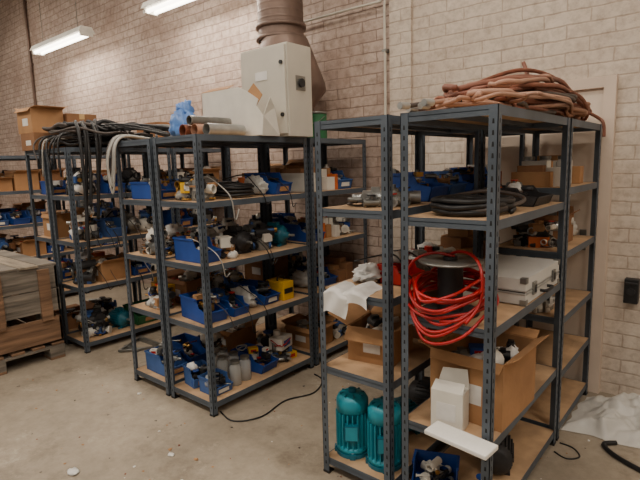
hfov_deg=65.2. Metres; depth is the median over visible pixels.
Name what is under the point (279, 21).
duct
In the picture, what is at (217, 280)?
valve parts
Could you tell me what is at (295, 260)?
machine parts
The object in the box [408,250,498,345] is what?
hose reel
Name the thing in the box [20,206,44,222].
storage bin
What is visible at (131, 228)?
motor
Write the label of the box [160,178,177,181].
storage bin
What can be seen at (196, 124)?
bundle
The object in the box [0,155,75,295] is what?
shelving unit
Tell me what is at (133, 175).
machine parts
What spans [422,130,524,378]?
shelving unit
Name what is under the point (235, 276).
machine parts
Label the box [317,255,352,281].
cartons
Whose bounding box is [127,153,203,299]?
shelving unit
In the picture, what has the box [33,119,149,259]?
pile
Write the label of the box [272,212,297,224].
storage bin
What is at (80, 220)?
machine parts
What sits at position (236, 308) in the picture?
storage bin
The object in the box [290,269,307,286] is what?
plastic bag
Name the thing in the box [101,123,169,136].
rods
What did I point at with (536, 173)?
cartons
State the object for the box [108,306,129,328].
motor
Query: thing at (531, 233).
fittings
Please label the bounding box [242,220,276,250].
machine parts
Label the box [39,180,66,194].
storage bin
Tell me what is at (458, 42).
wall
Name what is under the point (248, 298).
plastic bag
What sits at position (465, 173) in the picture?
storage bin
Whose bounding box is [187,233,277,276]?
loose cable
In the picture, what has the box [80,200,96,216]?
machine parts
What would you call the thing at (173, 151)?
shelving unit
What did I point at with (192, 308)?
storage bin
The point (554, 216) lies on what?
cardboard box
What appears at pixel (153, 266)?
machine parts
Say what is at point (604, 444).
hose
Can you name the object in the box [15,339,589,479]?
debris
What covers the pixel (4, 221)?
storage bin
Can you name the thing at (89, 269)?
machine parts
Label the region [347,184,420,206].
fittings
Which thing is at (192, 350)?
storage bin
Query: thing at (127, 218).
loose cable
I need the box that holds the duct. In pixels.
[255,0,325,137]
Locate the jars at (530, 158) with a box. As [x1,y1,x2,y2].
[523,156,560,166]
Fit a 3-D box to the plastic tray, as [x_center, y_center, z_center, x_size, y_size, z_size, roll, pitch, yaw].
[1.018,-0.245,2.557,0.273,0.122,0.274,6,11,39]
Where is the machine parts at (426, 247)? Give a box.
[408,242,455,270]
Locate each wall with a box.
[0,0,389,315]
[412,0,639,394]
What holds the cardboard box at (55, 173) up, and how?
on the shelving unit at (67, 251)
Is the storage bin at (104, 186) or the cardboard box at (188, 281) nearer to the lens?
the cardboard box at (188, 281)
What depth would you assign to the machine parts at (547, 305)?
2.88 m
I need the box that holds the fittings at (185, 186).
[174,175,217,200]
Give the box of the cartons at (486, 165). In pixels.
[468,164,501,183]
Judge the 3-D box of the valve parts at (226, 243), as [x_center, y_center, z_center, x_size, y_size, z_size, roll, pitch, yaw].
[-0.715,0.032,3.452,0.352,0.163,0.168,6,11,39]
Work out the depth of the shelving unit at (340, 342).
4.07 m
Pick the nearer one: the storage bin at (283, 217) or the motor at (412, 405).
the motor at (412, 405)
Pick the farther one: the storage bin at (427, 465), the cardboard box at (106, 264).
the cardboard box at (106, 264)
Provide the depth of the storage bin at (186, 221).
5.26 m
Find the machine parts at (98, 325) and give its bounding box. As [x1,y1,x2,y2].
[75,309,111,336]
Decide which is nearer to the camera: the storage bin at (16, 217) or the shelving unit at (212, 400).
the shelving unit at (212, 400)
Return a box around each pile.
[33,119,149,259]
[397,61,605,136]
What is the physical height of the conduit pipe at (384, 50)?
2.644 m
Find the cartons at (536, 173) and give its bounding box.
[511,161,560,186]
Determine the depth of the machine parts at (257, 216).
4.44 m
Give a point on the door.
(601, 92)
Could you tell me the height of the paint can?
0.205 m
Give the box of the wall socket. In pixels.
[623,277,639,304]
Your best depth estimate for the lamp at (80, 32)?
6.76 m
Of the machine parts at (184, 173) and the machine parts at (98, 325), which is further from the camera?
the machine parts at (184, 173)
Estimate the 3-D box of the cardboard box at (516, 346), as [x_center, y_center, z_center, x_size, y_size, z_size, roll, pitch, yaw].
[0.785,0.609,2.382,0.486,0.340,0.509,6,11,39]
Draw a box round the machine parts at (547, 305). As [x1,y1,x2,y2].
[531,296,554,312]
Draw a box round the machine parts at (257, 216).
[249,212,278,221]
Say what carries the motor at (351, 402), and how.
on the shelving unit at (386, 378)
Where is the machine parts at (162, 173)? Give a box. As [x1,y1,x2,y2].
[142,165,165,179]
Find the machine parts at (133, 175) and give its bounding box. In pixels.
[122,167,140,191]
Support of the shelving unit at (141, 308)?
on the floor
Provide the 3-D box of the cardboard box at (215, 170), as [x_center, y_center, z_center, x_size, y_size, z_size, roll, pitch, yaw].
[-1.288,-0.699,5.497,0.364,0.228,0.348,6,11,39]
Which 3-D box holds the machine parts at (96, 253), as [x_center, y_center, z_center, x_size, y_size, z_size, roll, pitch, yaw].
[-2.316,0.203,5.080,0.292,0.227,0.355,3,10,27]
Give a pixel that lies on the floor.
(120, 436)
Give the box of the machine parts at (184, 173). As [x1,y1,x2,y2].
[166,169,189,178]
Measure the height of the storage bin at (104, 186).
0.176 m
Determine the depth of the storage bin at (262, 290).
3.73 m
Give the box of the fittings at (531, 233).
[511,220,557,247]
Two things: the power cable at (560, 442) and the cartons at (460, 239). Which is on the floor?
the power cable at (560, 442)
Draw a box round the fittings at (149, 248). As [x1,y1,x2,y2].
[139,228,174,255]
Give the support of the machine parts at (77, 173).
on the shelving unit at (81, 288)
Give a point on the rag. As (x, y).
(366, 272)
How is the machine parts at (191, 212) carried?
on the shelving unit at (173, 151)
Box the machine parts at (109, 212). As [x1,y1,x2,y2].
[101,206,126,217]
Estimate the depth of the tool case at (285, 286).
3.80 m
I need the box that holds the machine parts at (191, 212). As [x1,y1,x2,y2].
[187,208,216,224]
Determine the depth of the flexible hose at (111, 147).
3.53 m
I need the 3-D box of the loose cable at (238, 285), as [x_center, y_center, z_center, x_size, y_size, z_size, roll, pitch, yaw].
[-0.616,0.494,3.523,0.393,0.283,0.455,6,11,39]
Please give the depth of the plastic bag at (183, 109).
3.36 m
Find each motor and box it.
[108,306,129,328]
[125,213,139,233]
[222,225,252,253]
[266,222,294,246]
[335,386,367,460]
[366,396,400,473]
[394,396,419,434]
[409,376,429,404]
[493,435,513,475]
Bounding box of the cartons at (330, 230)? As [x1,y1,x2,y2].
[300,217,339,237]
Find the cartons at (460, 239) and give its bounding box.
[438,228,485,254]
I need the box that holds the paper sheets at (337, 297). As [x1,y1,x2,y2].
[323,281,381,318]
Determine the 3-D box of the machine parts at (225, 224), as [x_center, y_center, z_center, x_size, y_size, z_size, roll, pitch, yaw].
[-0.776,-0.081,4.132,0.313,0.201,0.256,6,11,39]
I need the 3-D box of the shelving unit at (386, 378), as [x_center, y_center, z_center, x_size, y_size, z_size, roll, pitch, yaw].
[0.473,0.279,2.752,0.414,1.800,1.004,6,11,39]
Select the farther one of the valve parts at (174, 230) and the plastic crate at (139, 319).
the plastic crate at (139, 319)
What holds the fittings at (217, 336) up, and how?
on the shelving unit at (141, 308)
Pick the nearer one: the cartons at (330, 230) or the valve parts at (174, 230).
the valve parts at (174, 230)
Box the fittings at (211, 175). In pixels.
[193,173,218,181]
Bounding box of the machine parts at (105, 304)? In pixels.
[88,296,116,315]
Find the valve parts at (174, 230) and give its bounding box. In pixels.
[165,223,197,243]
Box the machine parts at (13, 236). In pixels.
[7,235,22,242]
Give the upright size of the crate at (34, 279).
0.860 m
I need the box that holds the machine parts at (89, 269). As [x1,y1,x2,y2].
[69,259,96,283]
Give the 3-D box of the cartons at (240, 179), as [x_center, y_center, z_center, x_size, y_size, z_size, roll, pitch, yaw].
[-0.508,-0.536,4.404,0.350,0.189,0.286,6,11,39]
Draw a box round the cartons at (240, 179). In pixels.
[238,168,278,182]
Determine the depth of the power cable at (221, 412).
3.29 m
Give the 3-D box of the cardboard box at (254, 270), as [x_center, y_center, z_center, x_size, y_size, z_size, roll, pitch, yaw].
[-0.469,0.227,4.539,0.416,0.239,0.355,6,11,39]
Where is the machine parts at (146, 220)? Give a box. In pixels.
[138,208,152,231]
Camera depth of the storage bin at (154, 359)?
3.76 m
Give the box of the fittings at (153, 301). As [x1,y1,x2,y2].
[145,276,175,309]
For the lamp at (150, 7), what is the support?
hanging from the ceiling
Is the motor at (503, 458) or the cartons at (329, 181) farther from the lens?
the cartons at (329, 181)
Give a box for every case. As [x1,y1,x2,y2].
[267,275,293,300]
[463,253,559,306]
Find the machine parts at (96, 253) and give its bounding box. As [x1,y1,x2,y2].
[74,249,104,260]
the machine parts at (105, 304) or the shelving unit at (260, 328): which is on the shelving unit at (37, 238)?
the machine parts at (105, 304)
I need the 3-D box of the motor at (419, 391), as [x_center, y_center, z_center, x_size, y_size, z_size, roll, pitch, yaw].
[0.688,0.946,3.050,0.283,0.200,0.169,3,10,28]
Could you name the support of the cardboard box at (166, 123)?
on the shelving unit at (182, 164)
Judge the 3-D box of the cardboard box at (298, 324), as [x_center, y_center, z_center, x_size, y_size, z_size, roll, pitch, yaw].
[-0.079,0.780,4.297,0.435,0.198,0.376,6,11,39]
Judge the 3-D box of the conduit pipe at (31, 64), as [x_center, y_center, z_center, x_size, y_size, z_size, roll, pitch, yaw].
[-4.913,-3.020,8.495,0.080,3.500,0.051,6,11,39]
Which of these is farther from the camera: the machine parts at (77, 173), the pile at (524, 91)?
the machine parts at (77, 173)
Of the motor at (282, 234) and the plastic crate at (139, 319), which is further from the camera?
the plastic crate at (139, 319)
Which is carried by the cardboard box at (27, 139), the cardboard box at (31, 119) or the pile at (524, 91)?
the cardboard box at (31, 119)
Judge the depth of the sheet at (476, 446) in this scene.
2.01 m
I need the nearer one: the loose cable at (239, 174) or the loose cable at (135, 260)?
the loose cable at (239, 174)
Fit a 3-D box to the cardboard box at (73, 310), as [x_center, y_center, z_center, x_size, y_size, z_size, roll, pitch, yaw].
[-2.453,0.744,4.981,0.372,0.195,0.328,6,11,39]
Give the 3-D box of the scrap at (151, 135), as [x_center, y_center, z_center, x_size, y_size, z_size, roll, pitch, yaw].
[-1.714,-0.993,4.959,0.257,0.175,0.224,6,11,39]
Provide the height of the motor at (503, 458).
0.188 m
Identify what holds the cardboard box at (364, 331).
on the shelving unit at (386, 378)
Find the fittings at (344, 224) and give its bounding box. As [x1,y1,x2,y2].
[323,216,353,234]
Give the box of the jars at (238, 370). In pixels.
[214,347,251,385]
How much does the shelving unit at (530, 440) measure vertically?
1.800 m
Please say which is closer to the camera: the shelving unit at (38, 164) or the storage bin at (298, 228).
the storage bin at (298, 228)
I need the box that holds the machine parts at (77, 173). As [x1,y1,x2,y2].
[66,167,96,194]
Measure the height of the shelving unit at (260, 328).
1.800 m
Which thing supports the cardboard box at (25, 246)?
on the shelving unit at (67, 251)
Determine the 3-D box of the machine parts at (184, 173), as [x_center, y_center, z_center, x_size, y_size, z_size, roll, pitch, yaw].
[-1.489,-0.645,5.284,0.262,0.206,0.287,-2,9,0]
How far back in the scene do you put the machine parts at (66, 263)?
4.82 m
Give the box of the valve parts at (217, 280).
[210,272,226,292]
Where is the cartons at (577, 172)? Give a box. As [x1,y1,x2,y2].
[537,155,583,183]
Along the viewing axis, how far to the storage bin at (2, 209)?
6.54 m
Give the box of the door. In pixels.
[464,74,618,393]
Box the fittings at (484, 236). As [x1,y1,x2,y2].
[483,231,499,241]
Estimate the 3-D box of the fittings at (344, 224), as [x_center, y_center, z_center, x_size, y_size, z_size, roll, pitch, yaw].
[0.134,-0.143,4.444,0.322,0.170,0.187,6,11,39]
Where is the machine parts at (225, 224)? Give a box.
[208,218,238,232]
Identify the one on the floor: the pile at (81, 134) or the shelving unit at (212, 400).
the shelving unit at (212, 400)
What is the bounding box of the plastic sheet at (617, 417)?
[559,392,639,447]
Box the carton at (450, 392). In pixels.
[431,367,468,430]
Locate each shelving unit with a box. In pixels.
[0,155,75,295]
[0,159,62,259]
[24,149,152,342]
[45,147,177,353]
[57,155,128,293]
[116,138,267,395]
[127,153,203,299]
[152,134,313,416]
[160,148,220,271]
[227,146,323,339]
[266,138,367,365]
[314,115,480,479]
[400,103,570,479]
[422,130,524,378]
[498,118,601,440]
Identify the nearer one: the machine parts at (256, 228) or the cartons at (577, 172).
the cartons at (577, 172)
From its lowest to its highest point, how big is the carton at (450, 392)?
0.250 m
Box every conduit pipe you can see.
[22,0,36,104]
[303,0,388,114]
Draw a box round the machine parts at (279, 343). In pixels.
[256,329,296,361]
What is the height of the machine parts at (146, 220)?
0.220 m
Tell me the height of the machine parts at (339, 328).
0.202 m
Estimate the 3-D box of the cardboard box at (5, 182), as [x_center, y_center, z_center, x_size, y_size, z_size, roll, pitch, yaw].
[-3.808,-0.665,5.891,0.409,0.183,0.368,6,11,39]
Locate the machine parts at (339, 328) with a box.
[325,311,346,338]
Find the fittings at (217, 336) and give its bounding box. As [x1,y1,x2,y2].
[197,332,223,355]
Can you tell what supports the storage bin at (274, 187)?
on the shelving unit at (212, 400)
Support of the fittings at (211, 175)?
on the shelving unit at (141, 308)
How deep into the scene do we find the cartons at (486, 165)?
3.38 m
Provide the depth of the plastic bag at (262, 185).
3.63 m
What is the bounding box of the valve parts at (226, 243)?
[211,233,238,258]
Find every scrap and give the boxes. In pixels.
[67,467,79,475]
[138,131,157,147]
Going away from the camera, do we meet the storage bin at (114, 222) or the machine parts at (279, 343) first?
the machine parts at (279, 343)
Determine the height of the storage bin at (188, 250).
0.194 m
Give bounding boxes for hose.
[106,134,147,194]
[601,440,639,471]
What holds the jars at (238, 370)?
on the shelving unit at (212, 400)
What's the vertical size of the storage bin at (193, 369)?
0.155 m
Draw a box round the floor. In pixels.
[0,259,639,479]
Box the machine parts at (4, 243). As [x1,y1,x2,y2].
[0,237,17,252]
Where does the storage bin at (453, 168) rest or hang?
on the shelving unit at (469, 136)
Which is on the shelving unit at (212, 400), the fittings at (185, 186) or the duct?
the fittings at (185, 186)
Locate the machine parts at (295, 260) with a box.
[288,251,306,275]
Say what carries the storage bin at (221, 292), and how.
on the shelving unit at (212, 400)
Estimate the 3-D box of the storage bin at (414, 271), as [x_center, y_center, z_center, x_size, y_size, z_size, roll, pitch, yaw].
[0.420,0.136,2.574,0.171,0.158,0.194,6,11,39]
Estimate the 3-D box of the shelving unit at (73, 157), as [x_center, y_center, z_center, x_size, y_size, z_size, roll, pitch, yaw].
[-3.045,-0.246,6.871,0.454,1.800,0.724,6,11,39]
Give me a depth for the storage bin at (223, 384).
3.39 m
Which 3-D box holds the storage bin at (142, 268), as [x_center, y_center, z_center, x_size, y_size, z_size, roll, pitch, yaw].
[-1.823,0.225,4.937,0.278,0.200,0.185,6,11,39]
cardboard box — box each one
[0,177,13,191]
[4,169,40,190]
[11,237,46,255]
[12,201,46,210]
[14,105,67,133]
[21,132,65,150]
[32,168,65,188]
[40,207,84,236]
[53,300,94,329]
[63,113,96,121]
[85,252,131,281]
[137,122,170,136]
[167,269,211,303]
[183,166,220,181]
[217,318,258,351]
[244,254,289,280]
[270,159,303,172]
[281,313,337,349]
[328,301,417,365]
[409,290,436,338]
[418,325,548,432]
[532,206,578,241]
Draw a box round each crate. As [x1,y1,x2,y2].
[0,250,65,375]
[123,298,157,324]
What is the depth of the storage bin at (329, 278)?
4.28 m
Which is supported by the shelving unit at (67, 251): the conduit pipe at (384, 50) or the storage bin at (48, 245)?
the storage bin at (48, 245)
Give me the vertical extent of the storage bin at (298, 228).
0.182 m
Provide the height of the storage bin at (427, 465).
0.132 m
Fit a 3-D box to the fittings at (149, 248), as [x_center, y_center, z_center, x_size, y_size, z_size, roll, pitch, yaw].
[-1.181,0.003,3.650,0.332,0.192,0.205,6,11,39]
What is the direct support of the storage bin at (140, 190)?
on the shelving unit at (141, 308)
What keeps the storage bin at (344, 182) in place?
on the shelving unit at (340, 342)
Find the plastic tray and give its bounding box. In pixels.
[483,180,554,206]
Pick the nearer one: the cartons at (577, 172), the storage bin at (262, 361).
the cartons at (577, 172)
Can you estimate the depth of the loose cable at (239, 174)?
3.43 m
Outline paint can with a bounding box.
[307,111,326,137]
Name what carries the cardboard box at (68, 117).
on the shelving unit at (73, 157)
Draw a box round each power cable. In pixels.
[220,374,320,421]
[554,442,579,459]
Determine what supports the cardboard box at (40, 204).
on the shelving unit at (38, 164)
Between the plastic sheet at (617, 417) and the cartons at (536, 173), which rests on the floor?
the plastic sheet at (617, 417)
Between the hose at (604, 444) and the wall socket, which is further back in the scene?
the wall socket
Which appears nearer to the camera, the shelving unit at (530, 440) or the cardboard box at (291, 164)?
the shelving unit at (530, 440)
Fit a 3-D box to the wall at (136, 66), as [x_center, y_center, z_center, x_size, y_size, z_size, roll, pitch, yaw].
[-1.719,-1.901,6.195,19.200,5.400,0.250,6,11,39]
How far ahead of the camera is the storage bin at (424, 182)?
2.68 m
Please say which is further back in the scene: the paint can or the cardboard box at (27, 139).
the cardboard box at (27, 139)
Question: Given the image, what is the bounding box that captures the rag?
[352,262,381,281]
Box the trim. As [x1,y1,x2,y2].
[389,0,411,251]
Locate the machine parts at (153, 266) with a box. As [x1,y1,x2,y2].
[140,261,156,270]
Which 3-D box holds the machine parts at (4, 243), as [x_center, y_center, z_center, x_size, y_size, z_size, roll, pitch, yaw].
[-3.805,0.100,5.993,0.347,0.243,0.272,6,11,39]
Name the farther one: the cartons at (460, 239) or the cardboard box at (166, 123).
the cardboard box at (166, 123)
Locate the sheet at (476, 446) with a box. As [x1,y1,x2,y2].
[424,421,497,460]
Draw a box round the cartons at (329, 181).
[321,168,337,189]
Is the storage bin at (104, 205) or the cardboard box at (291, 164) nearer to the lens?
the cardboard box at (291, 164)
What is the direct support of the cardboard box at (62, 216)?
on the shelving unit at (37, 238)
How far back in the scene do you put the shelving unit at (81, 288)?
4.51 m
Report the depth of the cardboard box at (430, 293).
2.89 m
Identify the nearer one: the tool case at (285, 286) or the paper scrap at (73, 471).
the paper scrap at (73, 471)
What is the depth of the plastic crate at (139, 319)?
4.97 m
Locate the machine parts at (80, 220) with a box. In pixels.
[66,215,102,239]
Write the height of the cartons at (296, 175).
0.188 m
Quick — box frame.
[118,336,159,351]
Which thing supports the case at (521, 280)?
on the shelving unit at (530, 440)
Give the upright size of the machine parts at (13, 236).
0.213 m
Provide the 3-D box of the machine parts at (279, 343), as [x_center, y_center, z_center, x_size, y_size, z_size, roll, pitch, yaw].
[-0.343,0.822,3.979,0.346,0.225,0.241,6,12,43]
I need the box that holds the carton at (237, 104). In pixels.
[201,83,279,135]
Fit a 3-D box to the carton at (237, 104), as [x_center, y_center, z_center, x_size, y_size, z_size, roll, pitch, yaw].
[-0.570,-0.920,3.574,0.644,0.377,0.170,6,11,39]
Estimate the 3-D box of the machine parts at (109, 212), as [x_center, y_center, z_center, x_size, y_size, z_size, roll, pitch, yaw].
[-2.157,-0.230,5.216,0.292,0.244,0.271,6,11,39]
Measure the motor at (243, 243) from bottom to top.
0.190 m
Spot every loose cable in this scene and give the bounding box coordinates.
[89,218,145,246]
[96,260,153,289]
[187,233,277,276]
[190,285,273,332]
[203,174,295,219]
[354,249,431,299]
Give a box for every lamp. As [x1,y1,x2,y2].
[30,1,94,55]
[140,0,193,16]
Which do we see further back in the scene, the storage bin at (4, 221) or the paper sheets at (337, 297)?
the storage bin at (4, 221)
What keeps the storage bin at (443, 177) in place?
on the shelving unit at (386, 378)
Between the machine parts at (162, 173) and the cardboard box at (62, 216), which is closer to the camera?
the cardboard box at (62, 216)
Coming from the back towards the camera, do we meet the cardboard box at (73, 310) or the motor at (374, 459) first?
the cardboard box at (73, 310)
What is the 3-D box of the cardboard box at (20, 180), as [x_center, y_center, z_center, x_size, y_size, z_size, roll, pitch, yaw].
[-3.621,-0.738,6.114,0.391,0.250,0.340,6,11,39]
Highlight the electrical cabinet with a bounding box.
[240,42,312,136]
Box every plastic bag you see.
[168,99,195,135]
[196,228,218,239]
[226,286,257,306]
[244,175,267,193]
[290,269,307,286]
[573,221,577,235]
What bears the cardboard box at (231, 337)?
on the shelving unit at (141, 308)
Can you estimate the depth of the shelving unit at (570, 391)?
3.10 m
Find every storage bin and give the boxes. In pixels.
[0,208,16,212]
[0,213,8,225]
[1,210,30,224]
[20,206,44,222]
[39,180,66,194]
[46,242,63,252]
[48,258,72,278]
[93,200,112,215]
[93,217,127,236]
[94,174,125,193]
[129,178,175,199]
[130,259,150,275]
[144,343,188,376]
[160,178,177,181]
[162,209,192,226]
[172,231,221,263]
[172,333,206,362]
[179,286,228,324]
[182,359,206,388]
[197,368,232,395]
[210,287,224,297]
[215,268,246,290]
[219,291,249,316]
[230,343,278,373]
[234,279,280,305]
[244,172,292,194]
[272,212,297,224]
[282,217,324,241]
[296,264,337,285]
[324,164,352,188]
[377,250,424,285]
[393,168,449,201]
[412,449,459,479]
[419,171,467,194]
[443,166,486,194]
[451,167,500,186]
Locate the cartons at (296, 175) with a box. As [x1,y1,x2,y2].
[280,167,315,191]
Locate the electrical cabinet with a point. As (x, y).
(281, 72)
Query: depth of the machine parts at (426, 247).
2.88 m
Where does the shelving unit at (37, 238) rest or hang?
on the floor

